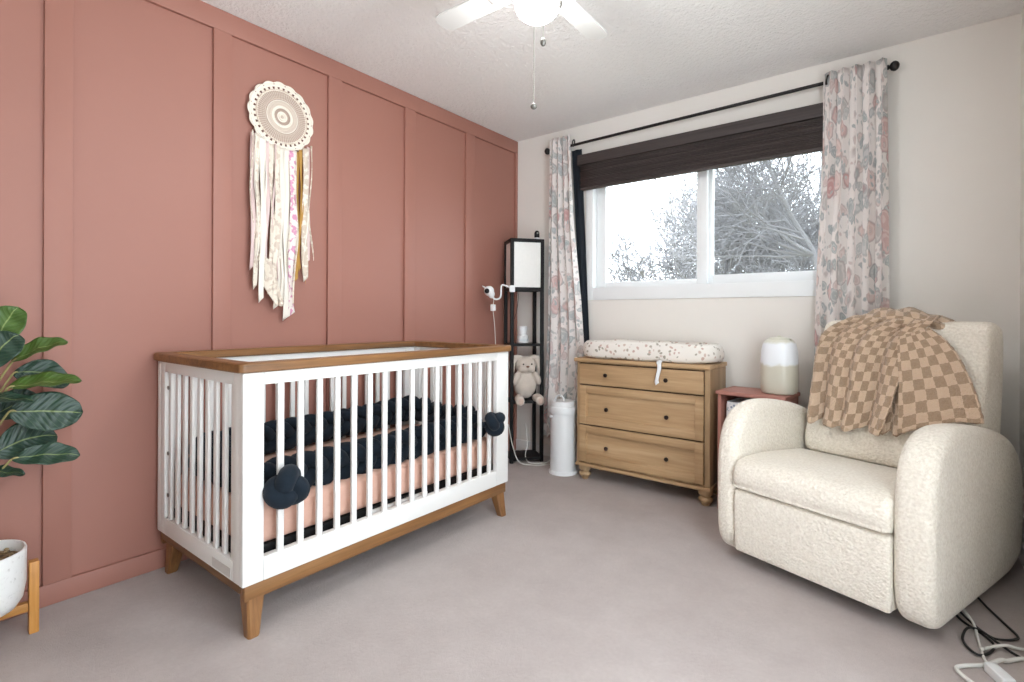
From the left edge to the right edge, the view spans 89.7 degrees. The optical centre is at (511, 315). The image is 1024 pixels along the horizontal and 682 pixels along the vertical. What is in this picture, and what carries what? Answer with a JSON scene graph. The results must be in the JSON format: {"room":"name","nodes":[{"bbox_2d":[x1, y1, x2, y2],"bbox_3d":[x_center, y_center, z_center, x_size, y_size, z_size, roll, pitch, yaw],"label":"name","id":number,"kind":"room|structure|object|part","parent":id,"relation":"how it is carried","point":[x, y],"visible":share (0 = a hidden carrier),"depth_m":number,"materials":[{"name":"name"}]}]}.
{"room":"bedroom","nodes":[
{"label":"bedroom","id":0,"kind":"room"},
{"bbox_2d":[0,0,514,589],"bbox_3d":[-1.212,-0.165,2.539,0.100,2.420,4.226,0,0,38],"label":"wall","id":1,"kind":"structure","parent":0,"point":[142,255],"depth_m":2.14,"materials":[{"name":"pink paint"}]},
{"bbox_2d":[42,0,73,585],"bbox_3d":[-1.655,-0.158,1.876,0.018,2.248,0.080,0,0,38],"label":"trim","id":2,"kind":"structure","parent":1,"relation":"attached to","point":[58,14],"depth_m":1.87,"materials":[{"name":"pink paint"}]},
{"bbox_2d":[211,28,231,430],"bbox_3d":[-1.310,-0.156,2.321,0.018,2.248,0.078,0,0,38],"label":"trim","id":3,"kind":"structure","parent":1,"relation":"attached to","point":[221,41],"depth_m":2.31,"materials":[{"name":"pink paint"}]},
{"bbox_2d":[0,440,515,621],"bbox_3d":[-1.188,1.006,2.485,0.018,0.076,3.976,0,0,38],"label":"trim","id":4,"kind":"structure","parent":1,"relation":"attached to","point":[94,579],"depth_m":1.97,"materials":[{"name":"pink paint"}]},
{"bbox_2d":[247,81,313,319],"bbox_3d":[-1.116,-0.559,2.511,0.040,1.164,0.334,0,0,38],"label":"dreamcatcher","id":5,"kind":"object","parent":1,"relation":"attached to","point":[280,117],"depth_m":2.50,"materials":[{"name":"fabric"}]},
{"bbox_2d":[144,0,517,153],"bbox_3d":[-1.178,-1.327,2.485,0.018,0.094,3.976,0,0,38],"label":"trim","id":6,"kind":"structure","parent":1,"relation":"attached to","point":[201,12],"depth_m":2.69,"materials":[{"name":"pink paint"}]},
{"bbox_2d":[326,76,341,441],"bbox_3d":[-0.959,-0.155,2.773,0.018,2.248,0.083,0,0,38],"label":"trim","id":7,"kind":"structure","parent":1,"relation":"attached to","point":[334,86],"depth_m":2.76,"materials":[{"name":"pink paint"}]},
{"bbox_2d":[403,107,415,340],"bbox_3d":[-0.637,-0.154,3.188,0.018,2.248,0.083,0,0,38],"label":"trim","id":8,"kind":"structure","parent":1,"relation":"attached to","point":[409,115],"depth_m":3.18,"materials":[{"name":"pink paint"}]},
{"bbox_2d":[464,133,474,404],"bbox_3d":[-0.301,-0.152,3.622,0.018,2.248,0.090,0,0,38],"label":"trim","id":9,"kind":"structure","parent":1,"relation":"attached to","point":[469,200],"depth_m":3.61,"materials":[{"name":"pink paint"}]},
{"bbox_2d":[513,153,517,439],"bbox_3d":[0.028,-0.151,4.045,0.018,2.248,0.026,0,0,38],"label":"trim","id":10,"kind":"structure","parent":1,"relation":"attached to","point":[515,154],"depth_m":4.04,"materials":[{"name":"pink paint"}]},
{"bbox_2d":[0,450,1023,681],"bbox_3d":[-0.052,1.110,1.635,3.050,0.120,4.226,0,0,38],"label":"floor","id":11,"kind":"structure","parent":0,"point":[606,576],"depth_m":1.79,"materials":[{"name":"carpet"}]},
{"bbox_2d":[0,558,38,634],"bbox_3d":[-1.670,0.926,1.601,0.229,0.235,0.229,0,0,-5],"label":"plant stand","id":12,"kind":"object","parent":11,"relation":"on","point":[31,606],"visible":1,"depth_m":1.69,"materials":[{"name":"orange wood"}]},
{"bbox_3d":[-1.584,0.926,1.705,0.034,0.235,0.026,0,0,38],"label":"leg","id":13,"kind":"part","parent":12,"relation":"part of","materials":[{"name":"orange wood"}]},
{"bbox_2d":[0,305,82,616],"bbox_3d":[-1.637,0.398,1.620,0.284,1.079,0.418,0,0,16],"label":"potted plant","id":14,"kind":"object","parent":12,"relation":"on","point":[33,437],"visible":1,"depth_m":1.68,"materials":[{"name":"green plant"}]},
{"bbox_3d":[-1.670,0.841,1.601,0.236,0.192,0.236,0,0,38],"label":"pot","id":15,"kind":"part","parent":14,"relation":"part of","materials":[{"name":"ceramic"}]},
{"bbox_2d":[154,341,510,639],"bbox_3d":[-0.734,0.600,2.419,0.770,0.895,1.406,0,0,38],"label":"crib","id":16,"kind":"object","parent":11,"relation":"on","point":[253,567],"visible":0.84,"depth_m":1.98,"materials":[{"name":"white wood"}]},
{"bbox_3d":[-1.371,0.960,2.104,0.076,0.170,0.062,0,0,38],"label":"leg","id":17,"kind":"part","parent":16,"relation":"part of","materials":[{"name":"brown wood"}]},
{"bbox_3d":[-1.146,0.528,1.887,0.685,0.690,0.026,0,0,38],"label":"panel","id":18,"kind":"part","parent":16,"relation":"part of","materials":[{"name":"white paint"}]},
{"bbox_3d":[-0.859,0.962,1.707,0.076,0.170,0.062,0,0,38],"label":"leg","id":19,"kind":"part","parent":16,"relation":"part of","materials":[{"name":"brown wood"}]},
{"bbox_3d":[-1.016,0.529,2.638,0.028,0.690,1.374,0,0,38],"label":"panel","id":20,"kind":"part","parent":16,"relation":"part of","materials":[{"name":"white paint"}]},
{"bbox_3d":[-0.732,0.168,2.419,0.770,0.032,1.406,0,0,38],"label":"rail","id":21,"kind":"part","parent":16,"relation":"part of","materials":[{"name":"brown wood"}]},
{"bbox_2d":[181,424,486,541],"bbox_3d":[-0.738,0.713,2.422,0.640,0.141,1.290,0,0,38],"label":"mattress","id":22,"kind":"object","parent":16,"relation":"in","point":[310,501],"visible":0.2,"depth_m":2.09,"materials":[{"name":"pink fabric"}]},
{"bbox_2d":[188,395,474,491],"bbox_3d":[-0.786,0.553,2.464,0.522,0.183,1.294,0,0,38],"label":"bumper cover","id":23,"kind":"object","parent":22,"relation":"on","point":[290,424],"visible":0.41,"depth_m":2.58,"materials":[{"name":"black fabric"}]},
{"bbox_2d":[263,410,504,508],"bbox_3d":[-0.480,0.572,2.213,0.234,0.174,1.241,0,0,38],"label":"bumper cover","id":24,"kind":"object","parent":22,"relation":"on","point":[285,489],"visible":0.73,"depth_m":2.05,"materials":[{"name":"fabric"}]},
{"bbox_3d":[-0.452,0.531,2.200,0.028,0.690,1.374,0,0,38],"label":"panel","id":25,"kind":"part","parent":16,"relation":"part of","materials":[{"name":"white paint"}]},
{"bbox_3d":[-0.322,0.532,2.951,0.685,0.690,0.026,0,0,38],"label":"panel","id":26,"kind":"part","parent":16,"relation":"part of","materials":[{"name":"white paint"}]},
{"bbox_3d":[-0.077,0.965,2.716,0.076,0.170,0.062,0,0,38],"label":"leg","id":27,"kind":"part","parent":16,"relation":"part of","materials":[{"name":"brown wood"}]},
{"bbox_2d":[504,238,549,465],"bbox_3d":[0.123,0.248,3.745,0.381,1.605,0.314,0,0,-14],"label":"floor lamp","id":28,"kind":"object","parent":11,"relation":"on","point":[523,257],"visible":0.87,"depth_m":3.71,"materials":[{"name":"black paint"}]},
{"bbox_2d":[482,284,514,299],"bbox_3d":[-0.093,-0.168,3.625,0.238,0.116,0.071,0,0,-30],"label":"monitor","id":29,"kind":"object","parent":28,"relation":"attached to","point":[489,291],"visible":1,"depth_m":3.58,"materials":[{"name":"white plastic"}]},
{"bbox_2d":[490,299,495,343],"bbox_3d":[-0.111,0.463,3.601,0.088,1.173,0.035,0,0,-40],"label":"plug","id":30,"kind":"object","parent":29,"relation":"hanging from","point":[492,306],"visible":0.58,"depth_m":3.58,"materials":[{"name":"white plastic"}]},
{"bbox_3d":[-0.076,-0.168,3.613,0.148,0.116,0.033,0,0,-30],"label":"arm","id":31,"kind":"part","parent":29,"relation":"part of","materials":[{"name":"white plastic"}]},
{"bbox_3d":[-0.048,0.247,3.851,0.024,1.605,0.024,0,0,-14],"label":"post","id":32,"kind":"part","parent":28,"relation":"part of","materials":[{"name":"black paint"}]},
{"bbox_3d":[-0.001,0.247,3.669,0.024,1.605,0.024,0,0,-14],"label":"post","id":33,"kind":"part","parent":28,"relation":"part of","materials":[{"name":"black paint"}]},
{"bbox_2d":[508,396,532,402],"bbox_3d":[0.080,0.615,3.798,0.242,0.014,0.184,0,0,-14],"label":"shelf","id":34,"kind":"object","parent":28,"relation":"attached to","point":[527,400],"depth_m":3.71,"materials":[{"name":"black paint"}]},
{"bbox_2d":[505,342,536,344],"bbox_3d":[0.082,0.205,3.798,0.242,0.014,0.184,0,0,-14],"label":"shelf","id":35,"kind":"object","parent":28,"relation":"attached to","point":[506,343],"depth_m":3.71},
{"bbox_2d":[517,326,527,342],"bbox_3d":[0.077,0.135,3.780,0.086,0.125,0.086,0,0,-14],"label":"machine","id":36,"kind":"object","parent":28,"relation":"on","point":[522,337],"visible":0.99,"depth_m":3.75,"materials":[{"name":"white plastic"}]},
{"bbox_2d":[508,450,538,457],"bbox_3d":[0.078,1.021,3.798,0.242,0.014,0.184,0,0,-14],"label":"shelf","id":37,"kind":"object","parent":28,"relation":"attached to","point":[520,453],"depth_m":3.77,"materials":[{"name":"black paint"}]},
{"bbox_3d":[0.087,-0.368,3.788,0.228,0.323,0.192,0,0,-14],"label":"lamp shade","id":38,"kind":"part","parent":28,"relation":"part of","materials":[{"name":"white fabric"}]},
{"bbox_3d":[0.106,0.617,3.696,0.200,0.018,0.022,0,0,-14],"label":"shelf rail","id":39,"kind":"part","parent":28,"relation":"part of","materials":[{"name":"black paint"}]},
{"bbox_3d":[0.104,1.023,3.696,0.200,0.018,0.022,0,0,-14],"label":"shelf rail","id":40,"kind":"part","parent":28,"relation":"part of","materials":[{"name":"black paint"}]},
{"bbox_2d":[509,354,544,405],"bbox_3d":[0.107,0.455,3.694,0.249,0.350,0.221,0,0,-14],"label":"plush bunny","id":41,"kind":"object","parent":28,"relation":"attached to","point":[525,381],"visible":0.98,"depth_m":3.69},
{"bbox_3d":[0.107,0.207,3.696,0.200,0.018,0.022,0,0,-14],"label":"shelf rail","id":42,"kind":"part","parent":28,"relation":"part of","materials":[{"name":"black paint"}]},
{"bbox_3d":[0.110,-0.543,3.696,0.200,0.024,0.022,0,0,-14],"label":"shade rail","id":43,"kind":"part","parent":28,"relation":"part of","materials":[{"name":"black paint"}]},
{"bbox_3d":[0.109,-0.194,3.696,0.200,0.024,0.022,0,0,-14],"label":"shade rail","id":44,"kind":"part","parent":28,"relation":"part of","materials":[{"name":"black paint"}]},
{"bbox_3d":[0.134,0.900,3.607,0.338,0.300,0.032,0,0,-12],"label":"power cord","id":45,"kind":"part","parent":28,"relation":"part of","materials":[{"name":"white plastic"}]},
{"bbox_3d":[0.170,0.248,3.906,0.024,1.605,0.024,0,0,-14],"label":"post","id":46,"kind":"part","parent":28,"relation":"part of","materials":[{"name":"black paint"}]},
{"bbox_2d":[534,231,539,238],"bbox_3d":[0.184,-0.593,3.806,0.042,0.077,0.042,0,0,-14],"label":"camera","id":47,"kind":"object","parent":28,"relation":"on","point":[536,234],"visible":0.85,"depth_m":3.79,"materials":[{"name":"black plastic"}]},
{"bbox_3d":[0.196,0.920,3.708,0.222,0.260,0.134,0,0,8],"label":"power cord","id":48,"kind":"part","parent":28,"relation":"part of","materials":[{"name":"white plastic"}]},
{"bbox_3d":[0.216,0.248,3.724,0.024,1.605,0.024,0,0,-14],"label":"post","id":49,"kind":"part","parent":28,"relation":"part of","materials":[{"name":"black paint"}]},
{"bbox_2d":[549,394,576,476],"bbox_3d":[0.345,0.788,3.470,0.194,0.526,0.194,0,0,38],"label":"pail","id":50,"kind":"object","parent":11,"relation":"on","point":[563,412],"visible":0.98,"depth_m":3.40,"materials":[{"name":"white plastic"}]},
{"bbox_3d":[0.345,0.609,3.470,0.188,0.083,0.188,0,0,38],"label":"lid","id":51,"kind":"part","parent":50,"relation":"part of","materials":[{"name":"white plastic"}]},
{"bbox_2d":[574,356,726,505],"bbox_3d":[0.835,0.662,3.195,0.863,0.782,0.346,0,0,38],"label":"dresser","id":52,"kind":"object","parent":11,"relation":"on","point":[628,424],"visible":0.91,"depth_m":3.03,"materials":[{"name":"brown wood"}]},
{"bbox_3d":[0.750,0.816,3.089,0.785,0.230,0.021,0,0,38],"label":"drawer","id":53,"kind":"part","parent":52,"relation":"part of","materials":[{"name":"brown wood"}]},
{"bbox_3d":[0.751,0.568,3.089,0.785,0.246,0.021,0,0,38],"label":"drawer","id":54,"kind":"part","parent":52,"relation":"part of","materials":[{"name":"brown wood"}]},
{"bbox_3d":[0.752,0.371,3.088,0.785,0.128,0.020,0,0,38],"label":"drawer","id":55,"kind":"part","parent":52,"relation":"part of","materials":[{"name":"brown wood"}]},
{"bbox_2d":[583,339,723,384],"bbox_3d":[0.840,0.278,3.180,0.860,0.245,0.344,0,0,38],"label":"changing pad","id":56,"kind":"object","parent":52,"relation":"on","point":[659,351],"visible":1,"depth_m":3.04,"materials":[{"name":"white fabric"}]},
{"bbox_2d":[716,386,799,508],"bbox_3d":[1.329,0.731,2.790,0.352,0.648,0.265,0,0,43],"label":"side table","id":57,"kind":"object","parent":11,"relation":"on","point":[729,393],"visible":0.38,"depth_m":2.81,"materials":[{"name":"pink paint"}]},
{"bbox_3d":[1.215,0.741,2.902,0.018,0.627,0.247,0,0,43],"label":"panel","id":58,"kind":"part","parent":57,"relation":"part of","materials":[{"name":"pink paint"}]},
{"bbox_2d":[726,398,748,416],"bbox_3d":[1.327,0.586,2.788,0.270,0.241,0.203,0,0,43],"label":"fabric bin","id":59,"kind":"object","parent":57,"relation":"on","point":[731,404],"visible":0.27,"depth_m":2.81,"materials":[{"name":"white fabric"}]},
{"bbox_2d":[760,336,798,394],"bbox_3d":[1.411,0.255,2.718,0.176,0.304,0.176,0,0,43],"label":"humidifier","id":60,"kind":"object","parent":57,"relation":"on","point":[779,362],"visible":1,"depth_m":2.65,"materials":[{"name":"plastic"}]},
{"bbox_3d":[1.411,0.113,2.718,0.108,0.020,0.108,0,0,43],"label":"lid","id":61,"kind":"part","parent":60,"relation":"part of","materials":[{"name":"beige plastic"}]},
{"bbox_3d":[1.446,0.742,2.684,0.018,0.627,0.247,0,0,43],"label":"panel","id":62,"kind":"part","parent":57,"relation":"part of","materials":[{"name":"pink paint"}]},
{"bbox_2d":[718,320,1022,656],"bbox_3d":[1.552,0.539,2.109,0.967,1.035,0.995,0,0,-33],"label":"recliner chair","id":63,"kind":"object","parent":11,"relation":"on","point":[924,521],"visible":0.92,"depth_m":1.90,"materials":[{"name":"beige fabric"}]},
{"bbox_3d":[1.258,0.702,2.450,0.803,0.640,0.104,0,0,-33],"label":"arm","id":64,"kind":"part","parent":63,"relation":"part of","materials":[{"name":"beige fabric"}]},
{"bbox_2d":[733,448,896,533],"bbox_3d":[1.329,0.669,2.098,0.580,0.134,0.578,0,0,-33],"label":"seat cushion","id":65,"kind":"object","parent":63,"relation":"on","point":[851,489],"depth_m":1.98,"materials":[{"name":"beige fabric"}]},
{"bbox_3d":[1.144,0.865,1.980,0.116,0.263,0.574,0,0,-33],"label":"footrest panel","id":66,"kind":"part","parent":63,"relation":"part of","materials":[{"name":"beige fabric"}]},
{"bbox_2d":[807,307,984,436],"bbox_3d":[1.674,0.232,2.246,0.427,0.548,0.665,0,0,-33],"label":"throw blanket","id":67,"kind":"object","parent":63,"relation":"on","point":[882,369],"visible":0.99,"depth_m":2.21,"materials":[{"name":"beige fabric"}]},
{"bbox_3d":[1.704,0.479,2.284,0.365,0.915,0.632,0,0,-33],"label":"backrest","id":68,"kind":"part","parent":63,"relation":"part of","materials":[{"name":"beige fabric"}]},
{"bbox_3d":[1.686,0.703,1.916,0.949,0.640,0.126,0,0,-33],"label":"arm","id":69,"kind":"part","parent":63,"relation":"part of","materials":[{"name":"beige fabric"}]},
{"bbox_3d":[1.504,1.038,1.696,0.147,0.031,0.322,0,0,-3],"label":"power cord","id":70,"kind":"part","parent":63,"relation":"part of","materials":[{"name":"black plastic"}]},
{"bbox_3d":[1.635,1.038,1.815,0.132,0.031,0.343,0,0,14],"label":"power cord","id":71,"kind":"part","parent":63,"relation":"part of","materials":[{"name":"black plastic"}]},
{"bbox_2d":[954,609,1023,681],"bbox_3d":[1.483,1.039,1.583,0.482,0.034,0.241,0,0,-40],"label":"power strip","id":72,"kind":"object","parent":11,"relation":"on","point":[991,668],"visible":1,"depth_m":1.54,"materials":[{"name":"white plastic"}]},
{"bbox_3d":[1.511,1.038,1.675,0.024,0.032,0.343,0,0,30],"label":"power cord","id":73,"kind":"part","parent":72,"relation":"part of","materials":[{"name":"white plastic"}]},
{"bbox_3d":[1.451,1.043,1.531,0.346,0.025,0.142,0,0,-29],"label":"power cord","id":74,"kind":"part","parent":72,"relation":"part of","materials":[{"name":"white plastic"}]},
{"bbox_3d":[1.586,1.044,1.622,0.246,0.023,0.028,0,0,-3],"label":"power cord","id":75,"kind":"part","parent":72,"relation":"part of","materials":[{"name":"white plastic"}]},
{"bbox_2d":[201,0,1023,141],"bbox_3d":[-0.042,-1.420,1.635,3.050,0.100,4.226,0,0,38],"label":"ceiling","id":76,"kind":"structure","parent":0,"point":[653,53],"depth_m":2.59,"materials":[{"name":"white paint"}]},
{"bbox_2d":[435,0,607,109],"bbox_3d":[0.088,-1.025,1.789,0.704,0.686,0.704,0,0,-8],"label":"ceiling fan","id":77,"kind":"object","parent":76,"relation":"hanging from","point":[532,12],"visible":1,"depth_m":1.95,"materials":[{"name":"white"}]},
{"bbox_3d":[-0.161,-1.171,1.973,0.321,0.020,0.098,0,0,38],"label":"blade","id":78,"kind":"part","parent":77,"relation":"part of","materials":[{"name":"white"}]},
{"bbox_3d":[0.073,-0.925,1.699,0.004,0.454,0.003,0,0,38],"label":"pull chain","id":79,"kind":"part","parent":77,"relation":"part of","materials":[{"name":"white metal"}]},
{"bbox_3d":[0.088,-1.085,1.789,0.160,0.127,0.160,0,0,38],"label":"globe","id":80,"kind":"part","parent":77,"relation":"part of","materials":[{"name":"white glass"}]},
{"bbox_3d":[0.273,-1.169,2.038,0.098,0.020,0.321,0,0,38],"label":"blade","id":81,"kind":"part","parent":77,"relation":"part of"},
{"bbox_2d":[517,13,1020,456],"bbox_3d":[1.202,-0.155,3.246,2.850,2.420,0.150,0,0,38],"label":"wall","id":82,"kind":"structure","parent":0,"point":[954,97],"depth_m":2.55,"materials":[{"name":"beige paint"}]},
{"bbox_2d":[516,439,576,460],"bbox_3d":[1.148,1.012,3.181,2.820,0.084,0.011,0,0,38],"label":"baseboard","id":83,"kind":"structure","parent":82,"relation":"attached to","point":[520,444],"depth_m":3.95,"materials":[{"name":"white paint"}]},
{"bbox_2d":[586,151,822,299],"bbox_3d":[1.174,-0.593,3.248,1.530,0.965,0.142,0,0,38],"label":"window","id":84,"kind":"structure","parent":82,"relation":"in","point":[707,284],"depth_m":3.23,"materials":[{"name":"white plastic"}]},
{"bbox_3d":[0.922,-0.611,3.452,0.769,0.828,0.040,0,0,38],"label":"sash","id":85,"kind":"part","parent":84,"relation":"part of","materials":[{"name":"white plastic"}]},
{"bbox_2d":[577,102,836,190],"bbox_3d":[1.109,-1.008,3.177,1.588,0.248,0.073,0,0,38],"label":"window blind","id":86,"kind":"object","parent":84,"relation":"attached to","point":[797,131],"visible":0.89,"depth_m":3.09,"materials":[{"name":"wood"}]},
{"bbox_3d":[1.104,-0.893,3.172,1.550,0.018,0.034,0,0,38],"label":"rail","id":87,"kind":"part","parent":86,"relation":"part of","materials":[{"name":"brown wood"}]},
{"bbox_3d":[1.490,-0.609,3.064,0.694,0.828,0.037,0,0,38],"label":"sash","id":88,"kind":"part","parent":84,"relation":"part of","materials":[{"name":"white plastic"}]},
{"bbox_2d":[544,60,899,154],"bbox_3d":[1.087,-1.216,3.189,2.102,0.102,0.084,0,0,38],"label":"curtain rod","id":89,"kind":"object","parent":82,"relation":"attached to","point":[894,65],"visible":0.7,"depth_m":3.06,"materials":[{"name":"black metal"}]},
{"bbox_2d":[544,135,583,441],"bbox_3d":[0.358,-0.201,3.682,0.336,2.165,0.055,0,0,38],"label":"curtain","id":90,"kind":"object","parent":89,"relation":"hanging from","point":[565,336],"visible":0.87,"depth_m":3.69,"materials":[{"name":"fabric"}]},
{"bbox_2d":[572,149,588,342],"bbox_3d":[0.490,-0.490,3.679,0.154,1.405,0.013,0,0,38],"label":"curtain","id":91,"kind":"object","parent":89,"relation":"hanging from","point":[578,194],"visible":0.79,"depth_m":3.67,"materials":[{"name":"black fabric"}]},
{"bbox_3d":[1.076,-1.226,3.175,2.000,0.044,0.019,0,0,38],"label":"rod","id":92,"kind":"part","parent":89,"relation":"part of","materials":[{"name":"black metal"}]},
{"bbox_2d":[814,57,889,356],"bbox_3d":[1.722,-0.168,2.625,0.346,2.210,0.059,0,0,38],"label":"curtain","id":93,"kind":"object","parent":89,"relation":"hanging from","point":[852,278],"visible":0.59,"depth_m":2.62,"materials":[{"name":"fabric"}]},
{"bbox_2d":[1019,7,1023,542],"bbox_3d":[1.119,-0.155,0.731,0.100,2.420,4.226,0,0,38],"label":"wall","id":94,"kind":"structure","parent":0,"point":[1021,432],"depth_m":2.27,"materials":[{"name":"beige paint"}]},
{"bbox_2d":[1018,541,1023,568],"bbox_3d":[1.733,1.014,1.622,0.011,0.084,1.733,0,0,38],"label":"baseboard","id":95,"kind":"structure","parent":94,"relation":"attached to","point":[1021,555],"depth_m":2.19,"materials":[{"name":"white paint"}]},
{"label":"outside","id":96,"kind":"structure","parent":0,"visible":0},
{"bbox_3d":[16.598,1.967,33.645,75.000,0.100,66.474,0,0,38],"label":"ground","id":97,"kind":"structure","parent":96,"visible":0},
{"bbox_2d":[608,152,820,281],"bbox_3d":[10.472,-3.844,25.557,16.072,11.501,12.557,0,0,42],"label":"bare tree","id":98,"kind":"object","parent":97,"relation":"on","point":[678,265],"visible":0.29,"depth_m":24.61,"materials":[{"name":"grey plant"}]},
{"bbox_2d":[633,155,820,278],"bbox_3d":[5.625,-1.790,9.287,7.384,7.346,6.540,0,0,38],"label":"bare tree","id":99,"kind":"object","parent":97,"relation":"on","point":[731,176],"visible":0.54,"depth_m":10.02,"materials":[{"name":"grey plant"}]},
{"bbox_2d":[671,154,819,278],"bbox_3d":[21.088,-5.420,39.068,15.512,15.371,16.134,0,0,-27],"label":"bare tree","id":100,"kind":"object","parent":97,"relation":"on","point":[809,182],"visible":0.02,"depth_m":37.73,"materials":[{"name":"grey plant"}]}
]}

